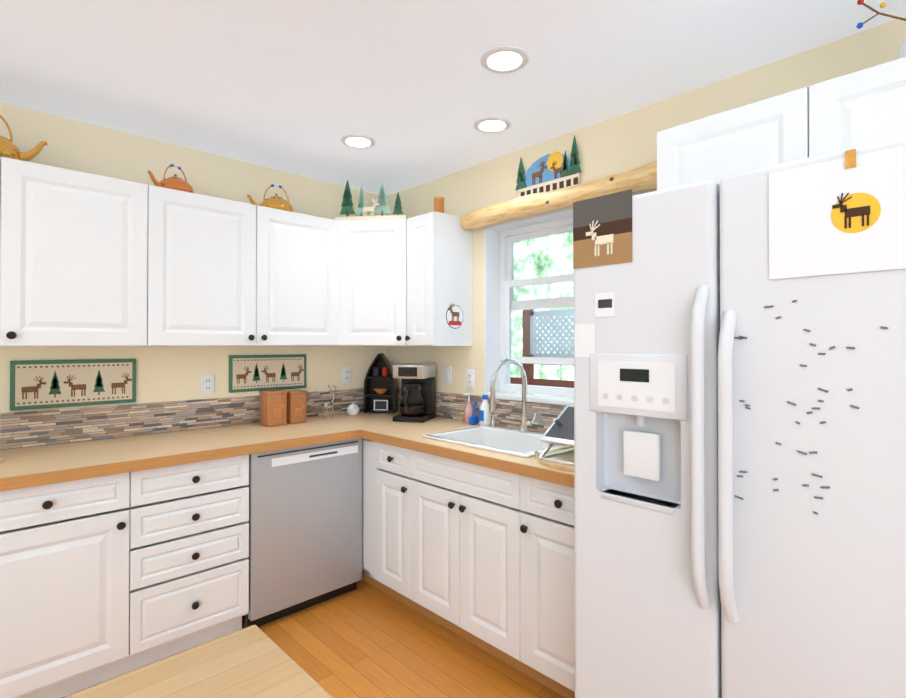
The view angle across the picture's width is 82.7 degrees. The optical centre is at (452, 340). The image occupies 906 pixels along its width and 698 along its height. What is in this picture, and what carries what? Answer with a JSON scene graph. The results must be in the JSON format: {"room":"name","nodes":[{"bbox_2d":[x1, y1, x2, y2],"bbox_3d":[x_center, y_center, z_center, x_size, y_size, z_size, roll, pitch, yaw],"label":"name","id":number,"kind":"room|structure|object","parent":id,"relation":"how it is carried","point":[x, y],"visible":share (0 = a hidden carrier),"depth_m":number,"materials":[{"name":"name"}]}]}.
{"room":"kitchen","nodes":[
{"label":"kitchen","id":0,"kind":"room"},
{"bbox_2d":[0,102,385,412],"bbox_3d":[-2.075,0.167,2.361,4.600,2.460,0.200,0,-1,-44],"label":"wall","id":1,"kind":"structure","parent":0,"point":[168,373],"depth_m":2.78,"materials":[{"name":"beige paint"}]},
{"bbox_2d":[10,359,135,410],"bbox_3d":[-1.804,0.205,2.469,0.491,0.223,0.017,0,-1,-44],"label":"picture frame","id":2,"kind":"object","parent":1,"relation":"attached to","point":[38,384],"visible":1,"depth_m":2.44,"materials":[{"name":"green"}]},
{"bbox_2d":[0,157,151,346],"bbox_3d":[-1.911,-0.354,2.159,1.040,0.760,0.320,0,-1,-44],"label":"upper cabinet","id":3,"kind":"object","parent":1,"relation":"attached to","point":[88,259],"depth_m":2.21,"materials":[{"name":"white wood"}]},
{"bbox_2d":[0,115,47,160],"bbox_3d":[-1.909,-0.853,2.155,0.326,0.235,0.244,0,-1,-44],"label":"kettle","id":4,"kind":"object","parent":3,"relation":"on","point":[9,148],"visible":0.83,"depth_m":2.16,"materials":[{"name":"gold metal"}]},
{"bbox_2d":[0,388,363,449],"bbox_3d":[-1.822,0.407,2.455,3.698,0.161,0.011,0,-1,-44],"label":"backsplash","id":5,"kind":"structure","parent":1,"relation":"attached to","point":[35,428],"depth_m":2.64,"materials":[{"name":"tile"}]},
{"bbox_2d":[201,374,213,394],"bbox_3d":[-1.377,0.247,2.886,0.070,0.114,0.009,0,-1,-44],"label":"electrical outlet","id":6,"kind":"object","parent":1,"relation":"attached to","point":[207,383],"visible":1,"depth_m":2.88,"materials":[{"name":"white plastic"}]},
{"bbox_2d":[152,185,338,345],"bbox_3d":[-1.168,-0.349,2.875,1.025,0.760,0.320,0,-1,-44],"label":"upper cabinet","id":7,"kind":"object","parent":1,"relation":"attached to","point":[225,272],"depth_m":2.70,"materials":[{"name":"white wood"}]},
{"bbox_2d":[147,164,193,192],"bbox_3d":[-1.432,-0.814,2.600,0.222,0.164,0.169,0,-1,-44],"label":"kettle","id":8,"kind":"object","parent":7,"relation":"on","point":[177,183],"visible":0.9,"depth_m":2.56,"materials":[{"name":"orange metal"}]},
{"bbox_2d":[247,184,292,211],"bbox_3d":[-1.053,-0.820,2.978,0.252,0.183,0.190,0,-1,-44],"label":"kettle","id":9,"kind":"object","parent":7,"relation":"on","point":[277,202],"visible":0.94,"depth_m":2.93,"materials":[{"name":"gold metal"}]},
{"bbox_2d":[229,354,305,392],"bbox_3d":[-1.116,0.196,3.131,0.483,0.215,0.017,0,-1,-44],"label":"picture frame","id":10,"kind":"object","parent":1,"relation":"attached to","point":[247,373],"visible":1,"depth_m":3.11,"materials":[{"name":"green"}]},
{"bbox_2d":[342,366,350,382],"bbox_3d":[-0.724,0.236,3.514,0.070,0.114,0.009,0,-1,-44],"label":"electrical outlet","id":11,"kind":"object","parent":1,"relation":"attached to","point":[346,374],"visible":1,"depth_m":3.51,"materials":[{"name":"white plastic"}]},
{"bbox_2d":[62,580,564,697],"bbox_3d":[-0.203,1.432,0.406,4.600,0.100,5.600,0,-1,-44],"label":"floor","id":12,"kind":"structure","parent":0,"point":[364,639],"depth_m":2.29,"materials":[{"name":"brown wood"}]},
{"bbox_2d":[0,471,135,697],"bbox_3d":[-1.719,0.961,2.126,0.535,0.868,0.620,0,-1,-44],"label":"base cabinet","id":13,"kind":"object","parent":12,"relation":"on","point":[104,578],"depth_m":1.95,"materials":[{"name":"white wood"}]},
{"bbox_2d":[136,454,248,668],"bbox_3d":[-1.350,0.963,2.481,0.490,0.868,0.620,0,-1,-44],"label":"base cabinet","id":14,"kind":"object","parent":12,"relation":"on","point":[192,525],"depth_m":2.25,"materials":[{"name":"white wood"}]},
{"bbox_2d":[0,411,435,490],"bbox_3d":[-1.598,0.508,2.221,3.698,0.043,0.655,0,-1,-44],"label":"countertop","id":15,"kind":"structure","parent":14,"relation":"on","point":[25,467],"depth_m":2.34,"materials":[{"name":"laminate"}]},
{"bbox_2d":[259,389,287,426],"bbox_3d":[-1.041,0.392,2.979,0.123,0.199,0.120,0,-1,-44],"label":"canister","id":16,"kind":"object","parent":15,"relation":"on","point":[273,408],"visible":0.98,"depth_m":2.94,"materials":[{"name":"brown wood"}]},
{"bbox_2d":[287,390,307,423],"bbox_3d":[-0.944,0.398,3.073,0.108,0.189,0.110,0,-1,-44],"label":"canister","id":17,"kind":"object","parent":15,"relation":"on","point":[296,406],"visible":0.88,"depth_m":3.03,"materials":[{"name":"brown wood"}]},
{"bbox_2d":[323,385,337,418],"bbox_3d":[-0.780,0.388,3.261,0.119,0.212,0.073,0,-1,-44],"label":"reindeer","id":18,"kind":"object","parent":15,"relation":"on","point":[327,405],"visible":1,"depth_m":3.25,"materials":[{"name":"silver metal"}]},
{"bbox_2d":[347,403,359,414],"bbox_3d":[-0.662,0.453,3.407,0.086,0.082,0.116,0,-1,-44],"label":"sugar bowl","id":19,"kind":"object","parent":15,"relation":"on","point":[352,408],"visible":1,"depth_m":3.38,"materials":[{"name":"white ceramic"}]},
{"bbox_2d":[364,353,397,413],"bbox_3d":[-0.496,0.294,3.542,0.212,0.407,0.115,0,0,7],"label":"shelf","id":20,"kind":"object","parent":15,"relation":"on","point":[380,389],"visible":1,"depth_m":3.54,"materials":[{"name":"black wood"}]},
{"bbox_2d":[393,363,435,422],"bbox_3d":[-0.246,0.320,3.181,0.200,0.345,0.289,0,0,16],"label":"coffee maker","id":21,"kind":"object","parent":15,"relation":"on","point":[417,404],"visible":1,"depth_m":3.11,"materials":[{"name":"black plastic"}]},
{"bbox_2d":[64,625,332,697],"bbox_3d":[-0.630,0.923,-0.033,1.670,0.909,0.875,0,-1,-44],"label":"table","id":22,"kind":"object","parent":12,"relation":"on","point":[253,661],"visible":1,"depth_m":0.73,"materials":[{"name":"beige wood"}]},
{"bbox_2d":[245,438,361,627],"bbox_3d":[-0.934,0.967,2.858,0.620,0.864,0.597,0,-1,-44],"label":"dishwasher","id":23,"kind":"object","parent":12,"relation":"on","point":[305,527],"visible":0.69,"depth_m":2.62,"materials":[{"name":"grey metal"}]},
{"bbox_2d":[362,439,369,583],"bbox_3d":[-0.247,0.968,3.033,0.620,0.868,0.157,0,-1,-44],"label":"base cabinet","id":24,"kind":"object","parent":12,"relation":"on","point":[365,443],"depth_m":2.86,"materials":[{"name":"white wood"}]},
{"bbox_2d":[360,417,573,487],"bbox_3d":[0.245,0.510,2.500,0.655,0.043,1.470,0,-1,-44],"label":"countertop","id":25,"kind":"structure","parent":24,"relation":"on","point":[407,435],"depth_m":2.36,"materials":[{"name":"laminate"}]},
{"bbox_2d":[463,393,472,423],"bbox_3d":[0.092,0.403,3.057,0.070,0.177,0.060,0,-1,-44],"label":"soap","id":26,"kind":"object","parent":25,"relation":"on","point":[468,409],"visible":0.92,"depth_m":3.04,"materials":[{"name":"pink plastic"}]},
{"bbox_2d":[469,402,477,424],"bbox_3d":[0.121,0.425,2.995,0.056,0.133,0.030,0,-1,-44],"label":"brush","id":27,"kind":"object","parent":25,"relation":"on","point":[473,419],"visible":1,"depth_m":2.98,"materials":[{"name":"blue plastic"}]},
{"bbox_2d":[479,395,490,425],"bbox_3d":[0.185,0.404,2.966,0.068,0.176,0.066,0,-1,-44],"label":"soap","id":28,"kind":"object","parent":25,"relation":"on","point":[484,416],"visible":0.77,"depth_m":2.94,"materials":[{"name":"white plastic"}]},
{"bbox_2d":[423,425,568,457],"bbox_3d":[0.252,0.574,2.521,0.494,0.194,0.661,0,-1,-44],"label":"sink","id":29,"kind":"object","parent":25,"relation":"in","point":[510,441],"visible":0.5,"depth_m":2.67,"materials":[{"name":"white ceramic"}]},
{"bbox_2d":[489,358,536,431],"bbox_3d":[0.239,0.283,2.662,0.298,0.387,0.326,0,-1,-44],"label":"faucet","id":30,"kind":"object","parent":25,"relation":"on","point":[525,424],"visible":1,"depth_m":2.65,"materials":[{"name":"silver metal"}]},
{"bbox_2d":[534,405,573,471],"bbox_3d":[0.534,0.373,2.053,0.394,0.222,0.380,0,-1,-44],"label":"laptop stand","id":31,"kind":"object","parent":25,"relation":"on","point":[560,430],"visible":0.27,"depth_m":2.08,"materials":[{"name":"silver metal"}]},
{"bbox_2d":[370,440,405,604],"bbox_3d":[-0.086,0.966,2.866,0.620,0.868,0.307,0,-1,-44],"label":"base cabinet","id":32,"kind":"object","parent":12,"relation":"on","point":[387,462],"depth_m":2.69,"materials":[{"name":"white wood"}]},
{"bbox_2d":[406,449,513,667],"bbox_3d":[0.252,0.964,2.515,0.620,0.868,0.704,0,-1,-44],"label":"base cabinet","id":33,"kind":"object","parent":12,"relation":"on","point":[482,557],"depth_m":2.29,"materials":[{"name":"white wood"}]},
{"bbox_2d":[514,474,574,697],"bbox_3d":[0.623,0.961,2.130,0.620,0.868,0.402,0,-1,-44],"label":"base cabinet","id":34,"kind":"object","parent":12,"relation":"on","point":[544,551],"depth_m":1.97,"materials":[{"name":"white wood"}]},
{"bbox_2d":[573,136,905,697],"bbox_3d":[0.965,0.477,1.528,0.902,1.803,0.910,0,-1,-44],"label":"fridge","id":35,"kind":"object","parent":12,"relation":"on","point":[740,435],"visible":1,"depth_m":1.22,"materials":[{"name":"white metal"}]},
{"bbox_2d":[574,179,721,697],"bbox_3d":[0.538,0.438,1.459,0.077,1.695,0.415,0,-1,-44],"label":"freezer","id":36,"kind":"object","parent":35,"relation":"in","point":[642,630],"depth_m":1.43,"materials":[{"name":"white metal"}]},
{"bbox_2d":[586,193,887,514],"bbox_3d":[0.679,0.013,1.254,0.005,0.742,0.806,0,-1,-44],"label":"art","id":37,"kind":"object","parent":35,"relation":"attached to","point":[804,276],"depth_m":1.21,"materials":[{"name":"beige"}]},
{"bbox_2d":[0,0,905,195],"bbox_3d":[-0.203,-1.128,0.426,4.600,0.100,5.600,0,-1,-44],"label":"ceiling","id":38,"kind":"structure","parent":0,"point":[415,90],"depth_m":2.00,"materials":[{"name":"white paint"}]},
{"bbox_2d":[341,134,375,148],"bbox_3d":[-0.504,-1.056,2.736,0.184,0.008,0.184,0,-1,-44],"label":"recessed light","id":39,"kind":"object","parent":38,"relation":"in","point":[358,141],"visible":1,"depth_m":2.73,"materials":[{"name":"white glass"}]},
{"bbox_2d":[474,117,510,132],"bbox_3d":[0.193,-1.057,2.532,0.184,0.008,0.184,0,-1,-44],"label":"recessed light","id":40,"kind":"object","parent":38,"relation":"in","point":[492,124],"visible":0.98,"depth_m":2.52,"materials":[{"name":"white glass"}]},
{"bbox_2d":[480,46,528,72],"bbox_3d":[0.196,-1.062,1.952,0.184,0.008,0.184,0,-1,-44],"label":"recessed light","id":41,"kind":"object","parent":38,"relation":"in","point":[505,59],"visible":1,"depth_m":1.95,"materials":[{"name":"white glass"}]},
{"bbox_2d":[385,16,905,395],"bbox_3d":[1.382,0.164,1.941,0.200,2.460,5.200,0,-1,-44],"label":"wall","id":42,"kind":"structure","parent":0,"point":[624,142],"depth_m":2.47,"materials":[{"name":"beige paint"}]},
{"bbox_2d":[337,219,408,345],"bbox_3d":[-0.482,-0.345,3.312,0.586,0.760,0.642,0,-1,-44],"label":"upper cabinet","id":43,"kind":"object","parent":42,"relation":"attached to","point":[372,283],"visible":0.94,"depth_m":3.08,"materials":[{"name":"white wood"}]},
{"bbox_2d":[335,179,407,220],"bbox_3d":[-0.497,-0.865,3.181,0.442,0.276,0.117,0,0,7],"label":"trees","id":44,"kind":"object","parent":43,"relation":"on","point":[382,205],"visible":0.77,"depth_m":3.18,"materials":[{"name":"green wood"}]},
{"bbox_2d":[405,211,472,345],"bbox_3d":[-0.089,-0.347,3.074,0.350,0.760,0.249,0,-1,-44],"label":"upper cabinet","id":45,"kind":"object","parent":42,"relation":"attached to","point":[439,306],"visible":0.98,"depth_m":2.98,"materials":[{"name":"white wood"}]},
{"bbox_2d":[434,196,443,212],"bbox_3d":[-0.082,-0.784,3.038,0.062,0.112,0.061,0,-1,-44],"label":"jar","id":46,"kind":"object","parent":45,"relation":"on","point":[438,203],"visible":0.65,"depth_m":3.01,"materials":[{"name":"orange wood"}]},
{"bbox_2d":[444,366,451,383],"bbox_3d":[-0.036,0.220,3.262,0.010,0.114,0.070,0,-1,-44],"label":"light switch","id":47,"kind":"object","parent":42,"relation":"attached to","point":[447,374],"visible":1,"depth_m":3.25,"materials":[{"name":"white plastic"}]},
{"bbox_2d":[466,369,474,387],"bbox_3d":[0.103,0.233,3.118,0.009,0.114,0.070,0,-1,-44],"label":"electrical outlet","id":48,"kind":"object","parent":42,"relation":"attached to","point":[470,378],"visible":1,"depth_m":3.11,"materials":[{"name":"white plastic"}]},
{"bbox_2d":[398,388,565,432],"bbox_3d":[0.259,0.411,2.951,0.012,0.161,2.100,0,-1,-44],"label":"backsplash","id":49,"kind":"structure","parent":42,"relation":"attached to","point":[508,413],"depth_m":2.91,"materials":[{"name":"tile"}]},
{"bbox_2d":[460,161,656,229],"bbox_3d":[0.524,-0.711,2.589,0.118,0.120,1.307,0,-1,-44],"label":"wooden beam","id":50,"kind":"structure","parent":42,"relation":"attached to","point":[642,177],"depth_m":2.54,"materials":[{"name":"brown wood"}]},
{"bbox_2d":[515,135,580,197],"bbox_3d":[0.496,-0.893,2.708,0.021,0.270,0.418,0,-1,-44],"label":"decoration","id":51,"kind":"object","parent":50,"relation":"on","point":[555,171],"visible":0.96,"depth_m":2.69,"materials":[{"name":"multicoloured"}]},
{"bbox_2d":[481,190,649,405],"bbox_3d":[0.593,-0.171,2.732,0.205,1.007,1.030,0,-1,-44],"label":"window","id":52,"kind":"structure","parent":42,"relation":"in","point":[508,282],"depth_m":3.03,"materials":[{"name":"white plastic"}]},
{"bbox_2d":[657,57,905,190],"bbox_3d":[1.202,-0.593,1.677,0.430,0.350,0.940,0,-1,-44],"label":"upper cabinet","id":53,"kind":"object","parent":42,"relation":"attached to","point":[859,108],"visible":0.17,"depth_m":1.58,"materials":[{"name":"white wood"}]},
{"bbox_2d":[856,0,905,58],"bbox_3d":[1.337,-0.908,1.492,0.132,0.276,0.266,0,-1,-44],"label":"snowman","id":54,"kind":"object","parent":53,"relation":"on","point":[902,52],"visible":0.96,"depth_m":1.54,"materials":[{"name":"white plastic"}]},
{"label":"outside","id":55,"kind":"structure","parent":0,"visible":0},
{"bbox_2d":[510,232,573,397],"bbox_3d":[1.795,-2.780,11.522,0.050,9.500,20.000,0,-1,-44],"label":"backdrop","id":56,"kind":"structure","parent":55,"point":[558,372],"depth_m":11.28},
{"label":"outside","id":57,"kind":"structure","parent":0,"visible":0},
{"bbox_2d":[510,309,573,387],"bbox_3d":[1.024,0.533,5.549,0.130,1.780,3.500,0,-1,-44],"label":"deck","id":58,"kind":"object","parent":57,"point":[529,368],"depth_m":5.55,"materials":[{"name":"brown"}]}
]}

